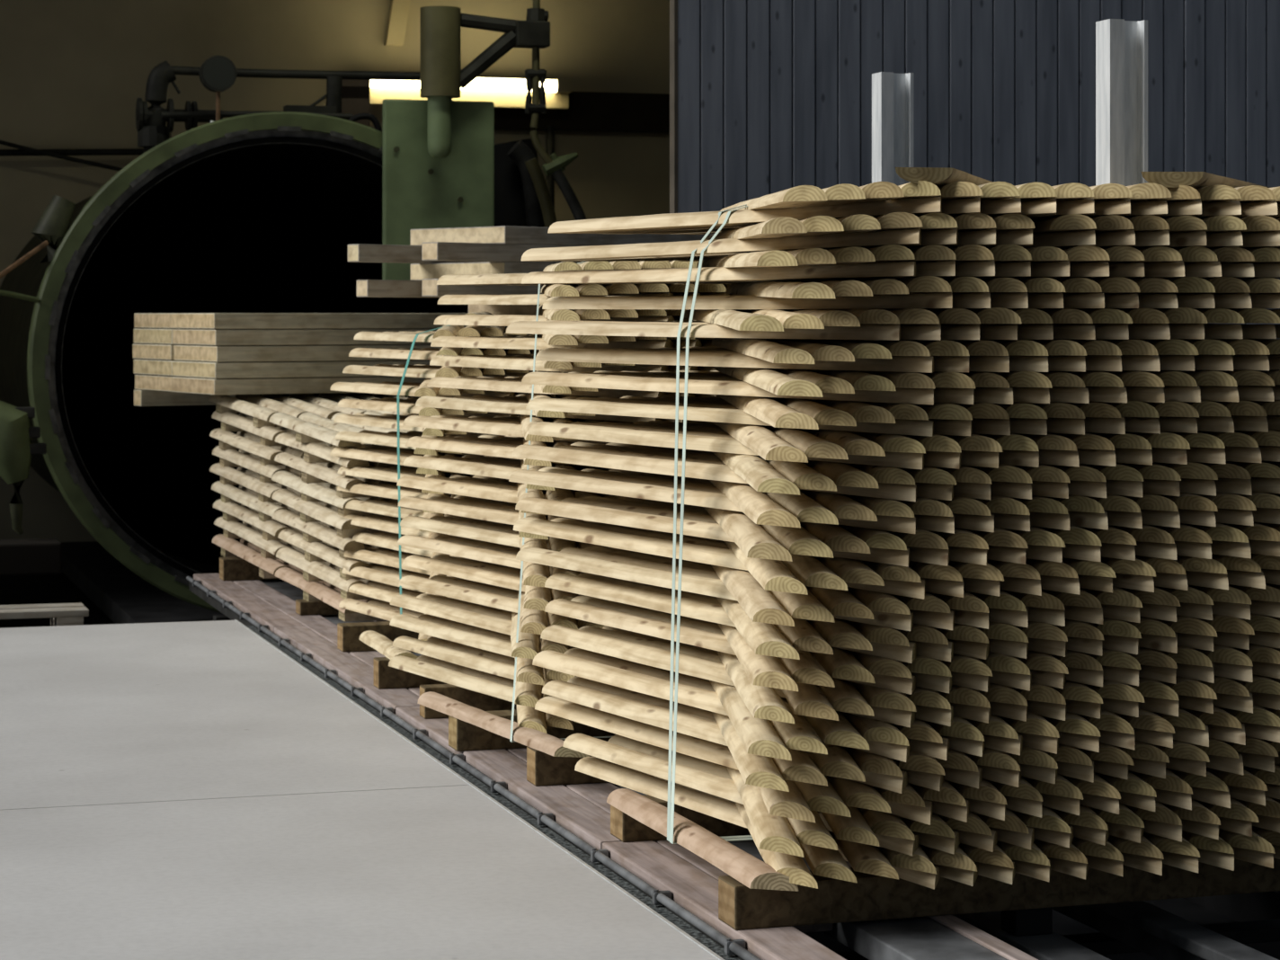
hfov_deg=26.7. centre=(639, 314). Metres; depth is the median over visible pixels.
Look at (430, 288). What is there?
sawn timber
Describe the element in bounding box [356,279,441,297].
sawn timber
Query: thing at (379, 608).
fence panel
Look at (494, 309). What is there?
support block
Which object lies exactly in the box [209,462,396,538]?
panel
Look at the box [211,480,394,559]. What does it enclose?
panel
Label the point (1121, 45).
metal post
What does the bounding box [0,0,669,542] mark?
wall
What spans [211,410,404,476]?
panel
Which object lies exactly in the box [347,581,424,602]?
fence panel
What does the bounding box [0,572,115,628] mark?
floor
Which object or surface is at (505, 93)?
lamp
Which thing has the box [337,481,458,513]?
fence panel
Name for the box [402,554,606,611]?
fence panel
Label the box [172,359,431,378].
board
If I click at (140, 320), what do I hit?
board
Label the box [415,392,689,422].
fence panel
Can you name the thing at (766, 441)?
fence panel
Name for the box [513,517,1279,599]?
fence panel
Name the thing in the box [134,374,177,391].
board
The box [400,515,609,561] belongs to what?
fence panel
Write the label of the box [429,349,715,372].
fence panel
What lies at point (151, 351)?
board
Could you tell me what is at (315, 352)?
board
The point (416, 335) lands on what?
strap
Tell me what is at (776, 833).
fence panel
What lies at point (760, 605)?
fence panel
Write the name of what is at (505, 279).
fence panel
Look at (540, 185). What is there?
hose
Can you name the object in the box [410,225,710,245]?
sawn timber
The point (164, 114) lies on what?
pipe
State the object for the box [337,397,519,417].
fence panel
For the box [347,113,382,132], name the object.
hose
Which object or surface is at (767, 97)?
wall
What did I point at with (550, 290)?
fence panel
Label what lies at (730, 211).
strap
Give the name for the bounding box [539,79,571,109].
lamp
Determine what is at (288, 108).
bar
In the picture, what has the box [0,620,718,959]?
floor
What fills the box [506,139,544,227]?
hose
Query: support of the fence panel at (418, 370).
on the fence panel at (408, 388)
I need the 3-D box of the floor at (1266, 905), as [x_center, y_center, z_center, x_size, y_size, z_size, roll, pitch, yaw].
[5.624,1.360,5.623,7.250,0.400,11.950,0,0,-17]
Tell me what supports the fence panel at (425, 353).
on the fence panel at (418, 370)
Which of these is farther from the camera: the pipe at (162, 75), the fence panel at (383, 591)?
the pipe at (162, 75)
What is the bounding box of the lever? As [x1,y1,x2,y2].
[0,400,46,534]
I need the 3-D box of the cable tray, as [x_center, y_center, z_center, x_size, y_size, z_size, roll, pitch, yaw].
[0.429,-1.422,19.149,3.110,0.270,0.110,0,0,-17]
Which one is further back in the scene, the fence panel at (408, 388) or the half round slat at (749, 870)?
the fence panel at (408, 388)
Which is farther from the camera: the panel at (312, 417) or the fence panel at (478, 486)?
the panel at (312, 417)
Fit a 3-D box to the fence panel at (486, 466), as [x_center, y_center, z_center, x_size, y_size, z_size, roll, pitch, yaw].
[0.013,0.422,7.601,1.084,0.070,1.584,0,0,-17]
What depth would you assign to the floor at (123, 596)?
14.04 m
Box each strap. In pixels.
[397,324,452,629]
[509,261,612,742]
[666,204,752,841]
[669,205,753,844]
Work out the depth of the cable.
17.58 m
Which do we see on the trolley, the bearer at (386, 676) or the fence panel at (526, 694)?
the bearer at (386, 676)
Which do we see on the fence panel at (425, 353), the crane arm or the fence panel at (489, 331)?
the fence panel at (489, 331)
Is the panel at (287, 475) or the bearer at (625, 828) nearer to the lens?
the bearer at (625, 828)
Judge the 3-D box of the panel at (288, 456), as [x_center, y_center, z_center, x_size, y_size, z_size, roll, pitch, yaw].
[-1.069,0.581,10.959,0.908,0.166,2.384,0,0,-20]
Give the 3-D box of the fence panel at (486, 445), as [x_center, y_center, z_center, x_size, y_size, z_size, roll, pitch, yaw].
[0.005,0.365,7.601,1.095,0.069,1.612,0,0,-15]
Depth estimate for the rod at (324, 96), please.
13.80 m
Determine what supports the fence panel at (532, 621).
on the fence panel at (528, 646)
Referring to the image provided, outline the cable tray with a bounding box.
[494,91,669,133]
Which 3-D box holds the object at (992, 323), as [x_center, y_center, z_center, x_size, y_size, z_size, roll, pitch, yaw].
[0.657,0.014,5.923,1.590,0.073,1.737,0,0,-16]
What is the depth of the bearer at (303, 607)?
10.32 m
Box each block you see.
[133,389,236,406]
[468,304,541,315]
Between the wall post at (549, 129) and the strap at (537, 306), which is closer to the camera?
the strap at (537, 306)
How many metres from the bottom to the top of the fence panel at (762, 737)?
0.072 m
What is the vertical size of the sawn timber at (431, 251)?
0.063 m
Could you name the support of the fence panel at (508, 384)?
on the fence panel at (517, 404)
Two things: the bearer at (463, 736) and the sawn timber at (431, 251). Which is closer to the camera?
the bearer at (463, 736)
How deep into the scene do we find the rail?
10.26 m
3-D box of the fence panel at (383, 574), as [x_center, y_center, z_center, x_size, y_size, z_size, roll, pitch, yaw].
[-0.394,0.905,9.297,1.068,0.073,1.605,0,0,-16]
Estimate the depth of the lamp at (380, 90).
18.18 m
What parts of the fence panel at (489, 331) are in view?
half round slat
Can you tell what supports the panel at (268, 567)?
on the bearer at (303, 607)
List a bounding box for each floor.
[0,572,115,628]
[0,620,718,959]
[60,541,1279,959]
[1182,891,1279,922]
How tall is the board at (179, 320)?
0.066 m
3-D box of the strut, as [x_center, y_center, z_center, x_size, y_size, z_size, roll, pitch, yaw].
[-1.650,-2.115,18.521,0.205,0.534,0.070,0,0,-17]
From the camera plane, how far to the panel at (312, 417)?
11.06 m
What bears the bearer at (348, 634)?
on the trolley
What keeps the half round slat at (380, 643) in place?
on the bearer at (386, 676)
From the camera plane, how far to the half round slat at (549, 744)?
6.85 m
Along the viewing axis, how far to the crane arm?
13.39 m
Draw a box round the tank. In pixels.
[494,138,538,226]
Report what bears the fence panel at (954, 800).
on the fence panel at (776, 833)
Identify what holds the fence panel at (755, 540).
on the fence panel at (1145, 573)
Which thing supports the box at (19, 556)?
on the floor at (39, 589)
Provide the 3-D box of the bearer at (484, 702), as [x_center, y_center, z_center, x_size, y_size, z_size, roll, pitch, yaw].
[-0.016,1.105,7.885,1.270,0.089,0.071,0,0,-17]
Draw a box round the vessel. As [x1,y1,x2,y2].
[0,98,506,613]
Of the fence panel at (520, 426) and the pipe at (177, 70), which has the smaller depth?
the fence panel at (520, 426)
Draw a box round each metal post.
[871,71,913,186]
[1095,18,1147,186]
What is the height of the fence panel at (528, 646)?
0.070 m
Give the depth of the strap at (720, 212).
5.61 m
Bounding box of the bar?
[283,105,336,113]
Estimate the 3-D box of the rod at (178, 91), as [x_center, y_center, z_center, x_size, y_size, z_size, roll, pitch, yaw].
[-2.352,-1.159,13.635,0.063,0.089,0.016,0,0,-17]
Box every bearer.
[219,556,285,581]
[295,599,338,615]
[337,621,418,652]
[373,655,448,689]
[419,684,516,719]
[448,709,615,751]
[526,746,618,786]
[610,794,750,842]
[718,857,1279,930]
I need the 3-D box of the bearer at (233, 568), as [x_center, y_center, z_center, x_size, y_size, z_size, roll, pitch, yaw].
[-1.232,1.103,11.869,1.220,0.094,0.120,0,0,-17]
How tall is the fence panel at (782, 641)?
0.069 m
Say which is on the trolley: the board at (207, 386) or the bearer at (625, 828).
the bearer at (625, 828)
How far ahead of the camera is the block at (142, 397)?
12.37 m
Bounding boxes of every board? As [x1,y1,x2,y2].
[132,343,194,360]
[133,312,172,328]
[133,328,390,344]
[133,359,178,375]
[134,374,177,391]
[171,312,487,328]
[171,375,426,394]
[172,328,438,345]
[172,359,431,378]
[173,344,442,362]
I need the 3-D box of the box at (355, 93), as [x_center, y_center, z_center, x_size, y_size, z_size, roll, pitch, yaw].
[-1.501,-1.044,14.084,0.156,0.400,0.150,0,0,-17]
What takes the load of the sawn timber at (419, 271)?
on the sawn timber at (430, 288)
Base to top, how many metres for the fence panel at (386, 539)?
0.068 m
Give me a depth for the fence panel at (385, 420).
9.48 m
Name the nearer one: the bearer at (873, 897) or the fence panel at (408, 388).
the bearer at (873, 897)
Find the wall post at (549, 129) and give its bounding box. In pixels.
[545,125,554,209]
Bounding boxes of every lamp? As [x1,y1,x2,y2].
[370,80,427,105]
[451,77,532,107]
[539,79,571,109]
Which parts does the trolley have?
deck plate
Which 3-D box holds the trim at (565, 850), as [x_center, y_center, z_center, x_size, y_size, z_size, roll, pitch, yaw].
[0.327,1.184,4.268,0.007,0.052,12.520,0,0,-17]
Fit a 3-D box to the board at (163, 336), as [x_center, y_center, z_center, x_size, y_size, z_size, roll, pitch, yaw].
[-1.619,0.098,12.518,1.348,0.066,0.509,0,0,-30]
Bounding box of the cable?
[0,140,122,171]
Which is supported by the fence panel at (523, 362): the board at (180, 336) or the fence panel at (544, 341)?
the fence panel at (544, 341)
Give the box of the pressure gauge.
[198,55,237,122]
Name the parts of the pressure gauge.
stem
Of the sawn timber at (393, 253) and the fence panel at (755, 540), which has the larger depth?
the sawn timber at (393, 253)
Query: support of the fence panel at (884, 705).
on the fence panel at (762, 737)
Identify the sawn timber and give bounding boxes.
[347,243,488,263]
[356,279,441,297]
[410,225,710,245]
[410,261,559,280]
[421,241,672,263]
[421,278,543,296]
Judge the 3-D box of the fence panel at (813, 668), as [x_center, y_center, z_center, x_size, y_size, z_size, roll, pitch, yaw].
[0.718,0.672,5.884,1.559,0.076,1.614,0,0,-15]
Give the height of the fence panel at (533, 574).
0.070 m
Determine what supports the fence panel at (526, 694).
on the fence panel at (496, 686)
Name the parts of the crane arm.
arm, hanger rod, hook lever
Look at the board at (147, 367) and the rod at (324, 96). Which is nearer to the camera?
the board at (147, 367)
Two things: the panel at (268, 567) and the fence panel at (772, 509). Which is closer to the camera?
the fence panel at (772, 509)
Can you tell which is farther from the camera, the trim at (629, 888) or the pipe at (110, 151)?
the pipe at (110, 151)
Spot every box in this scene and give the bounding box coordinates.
[0,538,62,576]
[341,79,370,126]
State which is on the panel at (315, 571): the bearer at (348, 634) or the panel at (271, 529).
the panel at (271, 529)
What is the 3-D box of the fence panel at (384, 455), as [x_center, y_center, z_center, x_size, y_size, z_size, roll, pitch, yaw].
[-0.398,0.482,9.288,1.076,0.070,1.593,0,0,-17]
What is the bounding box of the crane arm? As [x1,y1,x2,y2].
[420,0,586,220]
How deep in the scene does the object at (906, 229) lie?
5.19 m
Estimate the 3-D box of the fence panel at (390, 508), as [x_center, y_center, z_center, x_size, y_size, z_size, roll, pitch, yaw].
[-0.392,0.666,9.303,1.087,0.070,1.617,0,0,-16]
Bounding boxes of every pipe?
[0,148,143,156]
[143,60,176,152]
[161,110,353,119]
[170,65,420,80]
[326,75,342,113]
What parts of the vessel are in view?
hand lever, tie rod, mounting plate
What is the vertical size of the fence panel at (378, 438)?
0.072 m
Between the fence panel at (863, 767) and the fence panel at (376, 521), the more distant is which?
the fence panel at (376, 521)
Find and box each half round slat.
[358,630,417,659]
[417,691,589,757]
[606,788,798,891]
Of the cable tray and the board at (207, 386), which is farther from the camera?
the cable tray
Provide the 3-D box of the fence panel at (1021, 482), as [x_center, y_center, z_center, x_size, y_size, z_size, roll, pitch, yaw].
[0.670,0.314,5.952,1.588,0.076,1.765,0,0,-16]
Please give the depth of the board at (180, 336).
11.69 m
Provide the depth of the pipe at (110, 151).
17.71 m
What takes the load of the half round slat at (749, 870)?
on the bearer at (873, 897)
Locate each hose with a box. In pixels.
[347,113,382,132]
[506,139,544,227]
[524,157,556,227]
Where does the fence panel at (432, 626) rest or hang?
on the fence panel at (526, 694)
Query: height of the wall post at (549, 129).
0.996 m
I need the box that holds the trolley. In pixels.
[186,573,1279,959]
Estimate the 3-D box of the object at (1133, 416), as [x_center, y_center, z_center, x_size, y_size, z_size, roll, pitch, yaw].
[0.719,0.197,5.979,1.583,0.068,1.788,0,0,-16]
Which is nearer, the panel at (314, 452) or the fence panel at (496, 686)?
the fence panel at (496, 686)
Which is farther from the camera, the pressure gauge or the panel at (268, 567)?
the pressure gauge
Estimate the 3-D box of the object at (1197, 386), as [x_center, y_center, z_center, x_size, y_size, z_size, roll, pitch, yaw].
[0.716,0.137,5.973,1.627,0.069,1.837,0,0,-15]
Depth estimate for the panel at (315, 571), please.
10.64 m
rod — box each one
[170,80,180,94]
[309,93,327,106]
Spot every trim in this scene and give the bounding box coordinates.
[234,619,724,959]
[245,625,740,959]
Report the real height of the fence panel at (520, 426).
0.068 m
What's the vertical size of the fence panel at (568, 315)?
0.074 m
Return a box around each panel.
[208,392,409,449]
[209,427,397,497]
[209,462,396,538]
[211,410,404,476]
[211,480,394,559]
[212,445,391,516]
[212,533,387,621]
[213,498,392,579]
[213,516,382,599]
[329,446,465,475]
[330,377,555,398]
[333,412,505,436]
[334,430,484,456]
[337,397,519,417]
[337,465,475,494]
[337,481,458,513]
[338,598,431,640]
[342,364,562,378]
[342,564,448,597]
[343,546,446,577]
[344,513,447,539]
[345,498,455,533]
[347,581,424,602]
[348,346,539,359]
[352,530,450,558]
[353,311,540,342]
[388,654,583,733]
[389,613,575,685]
[390,593,580,659]
[392,635,576,707]
[396,475,623,515]
[397,534,583,587]
[398,495,583,539]
[398,574,604,634]
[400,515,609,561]
[402,414,633,444]
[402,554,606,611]
[403,454,611,490]
[405,435,612,469]
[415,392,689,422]
[426,370,717,397]
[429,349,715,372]
[430,334,717,349]
[433,304,697,326]
[436,260,698,284]
[437,284,743,304]
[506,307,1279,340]
[508,466,1279,533]
[511,442,1279,501]
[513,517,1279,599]
[515,496,1279,566]
[515,545,1279,631]
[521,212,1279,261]
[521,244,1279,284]
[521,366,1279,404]
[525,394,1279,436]
[528,420,1279,469]
[532,648,1279,762]
[534,696,1279,825]
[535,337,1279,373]
[540,624,1279,728]
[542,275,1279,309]
[542,675,1279,793]
[544,572,1279,663]
[544,595,1279,694]
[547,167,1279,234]
[562,733,1279,857]
[574,756,1279,889]
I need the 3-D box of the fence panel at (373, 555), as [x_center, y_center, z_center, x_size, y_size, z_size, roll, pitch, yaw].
[-0.380,0.847,9.292,1.077,0.069,1.602,0,0,-15]
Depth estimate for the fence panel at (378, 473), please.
9.51 m
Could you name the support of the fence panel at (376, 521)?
on the fence panel at (386, 539)
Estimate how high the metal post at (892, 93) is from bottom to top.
1.945 m
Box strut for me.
[383,0,410,45]
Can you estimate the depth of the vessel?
16.22 m
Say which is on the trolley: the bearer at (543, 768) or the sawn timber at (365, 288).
the bearer at (543, 768)
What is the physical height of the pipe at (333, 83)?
0.301 m
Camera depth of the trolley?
5.60 m
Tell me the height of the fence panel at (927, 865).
0.072 m
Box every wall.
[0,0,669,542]
[669,0,1279,338]
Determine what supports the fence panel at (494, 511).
on the fence panel at (464, 527)
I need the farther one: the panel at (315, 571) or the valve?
the valve
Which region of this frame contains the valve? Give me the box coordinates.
[135,97,222,147]

